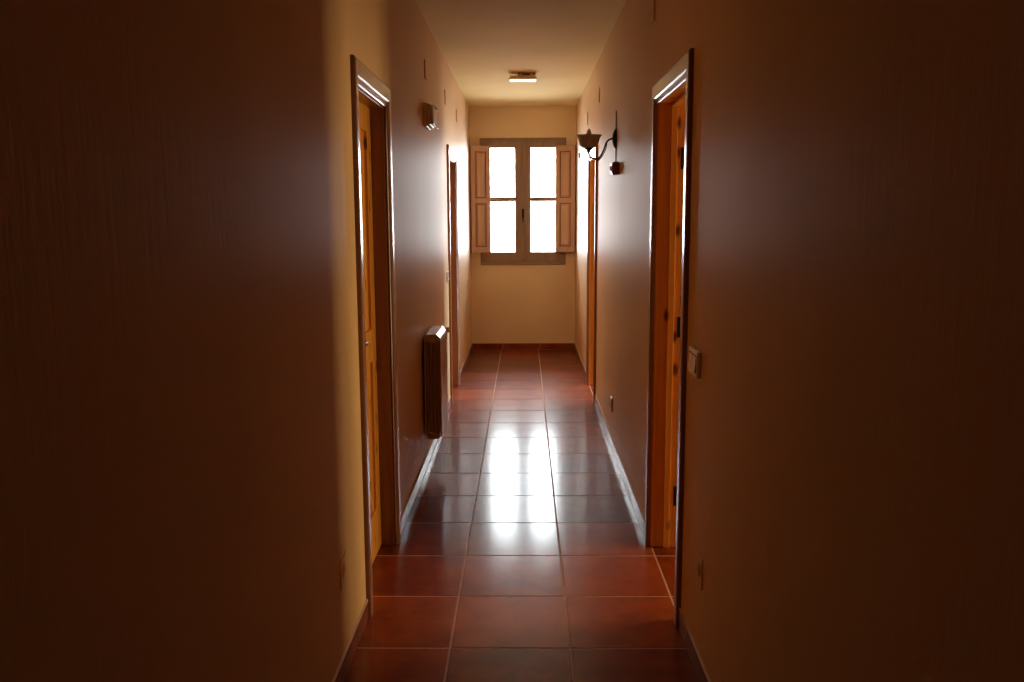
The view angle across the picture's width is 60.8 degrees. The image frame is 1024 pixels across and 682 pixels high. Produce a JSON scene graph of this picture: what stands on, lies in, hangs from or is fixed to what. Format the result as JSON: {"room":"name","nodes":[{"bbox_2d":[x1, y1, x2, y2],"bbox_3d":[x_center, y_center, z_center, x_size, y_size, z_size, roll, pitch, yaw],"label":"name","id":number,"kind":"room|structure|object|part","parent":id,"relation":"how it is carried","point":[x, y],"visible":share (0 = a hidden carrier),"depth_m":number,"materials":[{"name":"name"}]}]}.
{"room":"hallway","nodes":[
{"label":"hallway","id":0,"kind":"room"},
{"bbox_2d":[0,0,471,681],"bbox_3d":[-0.611,-0.273,3.195,0.130,2.703,13.585,0,8,1],"label":"wall","id":1,"kind":"structure","parent":0,"point":[181,477],"depth_m":1.58,"materials":[{"name":"beige paint"}]},
{"bbox_2d":[340,551,346,590],"bbox_3d":[-0.544,0.744,2.829,0.008,0.100,0.085,0,8,1],"label":"wall socket","id":2,"kind":"object","parent":1,"relation":"attached to","point":[343,563],"visible":1,"depth_m":2.82,"materials":[{"name":"beige paint"}]},
{"bbox_2d":[350,55,400,617],"bbox_3d":[-0.613,-0.026,3.509,0.181,2.027,0.803,0,8,1],"label":"door","id":3,"kind":"structure","parent":1,"relation":"in","point":[370,97],"depth_m":3.75,"materials":[{"name":"brown wood"}]},
{"bbox_3d":[-0.624,-0.428,3.452,0.029,0.836,0.477,0,8,1],"label":"panel","id":4,"kind":"part","parent":3,"relation":"part of","materials":[{"name":"brown wood"}]},
{"bbox_3d":[-0.620,0.446,3.576,0.029,0.670,0.477,0,8,1],"label":"panel","id":5,"kind":"part","parent":3,"relation":"part of","materials":[{"name":"brown wood"}]},
{"bbox_3d":[-0.622,0.013,3.515,0.038,1.936,0.667,0,8,1],"label":"frame","id":6,"kind":"part","parent":3,"relation":"part of","materials":[{"name":"brown wood"}]},
{"bbox_2d":[332,343,472,681],"bbox_3d":[-0.537,0.998,3.224,0.009,0.073,13.285,0,8,1],"label":"baseboard","id":7,"kind":"structure","parent":1,"relation":"attached to","point":[343,668],"depth_m":3.21,"materials":[{"name":"ceramic"}]},
{"bbox_2d":[424,59,426,79],"bbox_3d":[-0.516,-1.621,5.221,0.009,0.105,0.100,0,8,1],"label":"junction cover","id":8,"kind":"object","parent":1,"relation":"attached to","point":[425,62],"visible":1,"depth_m":5.18,"materials":[{"name":"beige paint"}]},
{"bbox_2d":[423,102,437,129],"bbox_3d":[-0.480,-1.343,5.235,0.078,0.144,0.230,0,8,1],"label":"emergency light","id":9,"kind":"object","parent":1,"relation":"attached to","point":[429,111],"visible":1,"depth_m":5.13,"materials":[{"name":"beige plastic"}]},
{"bbox_2d":[430,104,436,126],"bbox_3d":[-0.470,-1.348,5.234,0.018,0.114,0.210,0,8,1],"label":"diffuser","id":10,"kind":"object","parent":9,"relation":"attached to","point":[433,110],"depth_m":5.15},
{"bbox_2d":[423,326,449,438],"bbox_3d":[-0.453,0.237,5.241,0.124,0.615,0.480,0,8,1],"label":"radiator","id":11,"kind":"object","parent":1,"relation":"attached to","point":[435,339],"visible":1,"depth_m":5.06,"materials":[{"name":"metal"}]},
{"bbox_2d":[444,90,446,105],"bbox_3d":[-0.497,-1.825,6.545,0.009,0.105,0.100,0,8,1],"label":"junction cover","id":12,"kind":"object","parent":1,"relation":"attached to","point":[445,93],"visible":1,"depth_m":6.50,"materials":[{"name":"beige paint"}]},
{"bbox_2d":[446,271,448,282],"bbox_3d":[-0.488,-0.488,6.645,0.016,0.085,0.080,0,8,1],"label":"light switch","id":13,"kind":"object","parent":1,"relation":"attached to","point":[447,273],"visible":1,"depth_m":6.61,"materials":[{"name":"white plastic"}]},
{"bbox_2d":[446,144,460,404],"bbox_3d":[-0.561,-0.557,7.230,0.181,2.027,0.875,0,8,1],"label":"door","id":14,"kind":"structure","parent":1,"relation":"in","point":[452,156],"depth_m":7.53,"materials":[{"name":"brown wood"}]},
{"bbox_2d":[416,0,625,106],"bbox_3d":[0.587,-1.699,2.873,6.100,0.200,13.785,0,8,1],"label":"ceiling","id":15,"kind":"structure","parent":0,"point":[482,43],"depth_m":5.96,"materials":[{"name":"paint"}]},
{"bbox_2d":[509,73,536,81],"bbox_3d":[0.090,-2.192,7.250,0.232,0.055,0.152,0,8,1],"label":"ceiling light","id":16,"kind":"object","parent":15,"relation":"attached to","point":[521,77],"visible":1,"depth_m":7.18,"materials":[{"name":"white plastic"}]},
{"bbox_2d":[344,350,698,681],"bbox_3d":[0.601,1.125,3.276,6.100,0.200,13.785,0,8,1],"label":"floor","id":17,"kind":"structure","parent":0,"point":[522,554],"depth_m":3.79,"materials":[{"name":"tile"}]},
{"bbox_2d":[469,106,575,349],"bbox_3d":[0.124,-1.213,9.761,1.154,2.703,0.300,0,8,1],"label":"wall","id":18,"kind":"structure","parent":0,"point":[510,303],"depth_m":9.70,"materials":[{"name":"beige paint"}]},
{"bbox_2d":[470,138,575,264],"bbox_3d":[0.122,-1.524,9.684,1.144,1.408,0.484,0,8,1],"label":"window","id":19,"kind":"structure","parent":18,"relation":"in","point":[481,199],"depth_m":9.51,"materials":[{"name":"brown wood"}]},
{"bbox_3d":[-0.344,-1.539,9.504,0.226,1.146,0.032,-4,9,-23],"label":"shutter frame","id":20,"kind":"part","parent":19,"relation":"part of","materials":[{"name":"brown wood"}]},
{"bbox_3d":[-0.345,-1.800,9.467,0.138,0.506,0.028,-4,9,-23],"label":"panel","id":21,"kind":"part","parent":19,"relation":"part of","materials":[{"name":"brown wood"}]},
{"bbox_3d":[-0.342,-1.266,9.543,0.138,0.482,0.028,-4,9,-23],"label":"panel","id":22,"kind":"part","parent":19,"relation":"part of","materials":[{"name":"brown wood"}]},
{"bbox_3d":[-0.100,-1.531,9.597,0.441,1.297,0.056,0,8,1],"label":"sash","id":23,"kind":"part","parent":19,"relation":"part of","materials":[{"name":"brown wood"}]},
{"bbox_3d":[0.341,-1.532,9.591,0.441,1.297,0.056,0,8,1],"label":"sash","id":24,"kind":"part","parent":19,"relation":"part of","materials":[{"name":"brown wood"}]},
{"bbox_3d":[0.583,-1.542,9.491,0.226,1.146,0.032,3,9,25],"label":"shutter frame","id":25,"kind":"part","parent":19,"relation":"part of","materials":[{"name":"brown wood"}]},
{"bbox_3d":[0.581,-1.803,9.453,0.138,0.506,0.028,3,9,25],"label":"panel","id":26,"kind":"part","parent":19,"relation":"part of","materials":[{"name":"brown wood"}]},
{"bbox_3d":[0.584,-1.268,9.530,0.138,0.482,0.028,3,9,25],"label":"panel","id":27,"kind":"part","parent":19,"relation":"part of","materials":[{"name":"brown wood"}]},
{"bbox_2d":[473,343,573,349],"bbox_3d":[0.128,0.058,9.786,1.136,0.073,0.009,0,8,1],"label":"baseboard","id":28,"kind":"structure","parent":18,"relation":"attached to","point":[476,346],"depth_m":9.78,"materials":[{"name":"ceramic"}]},
{"bbox_2d":[575,0,1023,681],"bbox_3d":[0.673,-0.276,3.176,0.130,2.703,13.585,0,8,1],"label":"wall","id":29,"kind":"structure","parent":0,"point":[853,509],"depth_m":1.58,"materials":[{"name":"beige paint"}]},
{"bbox_2d":[586,145,597,403],"bbox_3d":[0.780,-0.609,7.544,0.277,2.027,1.537,1,8,8],"label":"door","id":30,"kind":"structure","parent":29,"relation":"in","point":[592,167],"depth_m":7.53,"materials":[{"name":"brown wood"}]},
{"bbox_2d":[576,111,616,161],"bbox_3d":[0.511,-1.244,5.321,0.250,0.304,0.164,0,8,1],"label":"wall sconce","id":31,"kind":"object","parent":29,"relation":"attached to","point":[588,141],"visible":1,"depth_m":5.30,"materials":[{"name":"black metal"}]},
{"bbox_3d":[0.469,-1.217,5.325,0.155,0.075,0.155,3,9,23],"label":"lamp shade","id":32,"kind":"part","parent":31,"relation":"part of","materials":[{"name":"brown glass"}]},
{"bbox_3d":[0.543,-1.173,5.331,0.160,0.131,0.010,0,8,1],"label":"arm","id":33,"kind":"part","parent":31,"relation":"part of","materials":[{"name":"black metal"}]},
{"bbox_3d":[0.623,-1.233,5.321,0.027,0.124,0.072,0,8,1],"label":"plate","id":34,"kind":"part","parent":31,"relation":"part of","materials":[{"name":"black metal"}]},
{"bbox_2d":[598,87,599,103],"bbox_3d":[0.647,-1.830,6.508,0.009,0.105,0.100,0,8,1],"label":"junction cover","id":35,"kind":"object","parent":29,"relation":"attached to","point":[599,87],"visible":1,"depth_m":6.49,"materials":[{"name":"beige paint"}]},
{"bbox_2d":[610,396,612,411],"bbox_3d":[0.637,0.403,5.605,0.016,0.090,0.080,0,8,1],"label":"wall socket","id":36,"kind":"object","parent":29,"relation":"attached to","point":[611,397],"visible":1,"depth_m":5.57,"materials":[{"name":"beige plastic"}]},
{"bbox_2d":[610,162,619,174],"bbox_3d":[0.608,-1.026,5.189,0.054,0.075,0.080,0,8,1],"label":"button","id":37,"kind":"object","parent":29,"relation":"attached to","point":[614,166],"visible":1,"depth_m":5.15,"materials":[{"name":"brown plastic"}]},
{"bbox_2d":[574,343,710,681],"bbox_3d":[0.608,0.995,3.207,0.009,0.073,13.285,0,8,1],"label":"baseboard","id":38,"kind":"structure","parent":29,"relation":"attached to","point":[691,647],"depth_m":4.21,"materials":[{"name":"ceramic"}]},
{"bbox_2d":[650,0,654,25],"bbox_3d":[0.609,-1.433,3.792,0.009,0.105,0.100,0,8,1],"label":"junction cover","id":39,"kind":"object","parent":29,"relation":"attached to","point":[652,2],"visible":1,"depth_m":3.77,"materials":[{"name":"beige paint"}]},
{"bbox_2d":[644,48,693,626],"bbox_3d":[0.726,-0.069,3.757,0.275,2.027,1.503,1,8,8],"label":"door","id":40,"kind":"structure","parent":29,"relation":"in","point":[672,95],"depth_m":3.74,"materials":[{"name":"brown wood"}]},
{"bbox_2d":[687,346,700,378],"bbox_3d":[0.595,0.069,2.855,0.020,0.086,0.140,0,8,1],"label":"light switch","id":41,"kind":"object","parent":29,"relation":"attached to","point":[694,363],"visible":1,"depth_m":2.81,"materials":[{"name":"white plastic"}]},
{"bbox_2d":[696,551,702,589],"bbox_3d":[0.602,0.738,2.812,0.008,0.100,0.085,0,8,1],"label":"wall socket","id":42,"kind":"object","parent":29,"relation":"attached to","point":[699,562],"visible":1,"depth_m":2.80,"materials":[{"name":"beige paint"}]}
]}

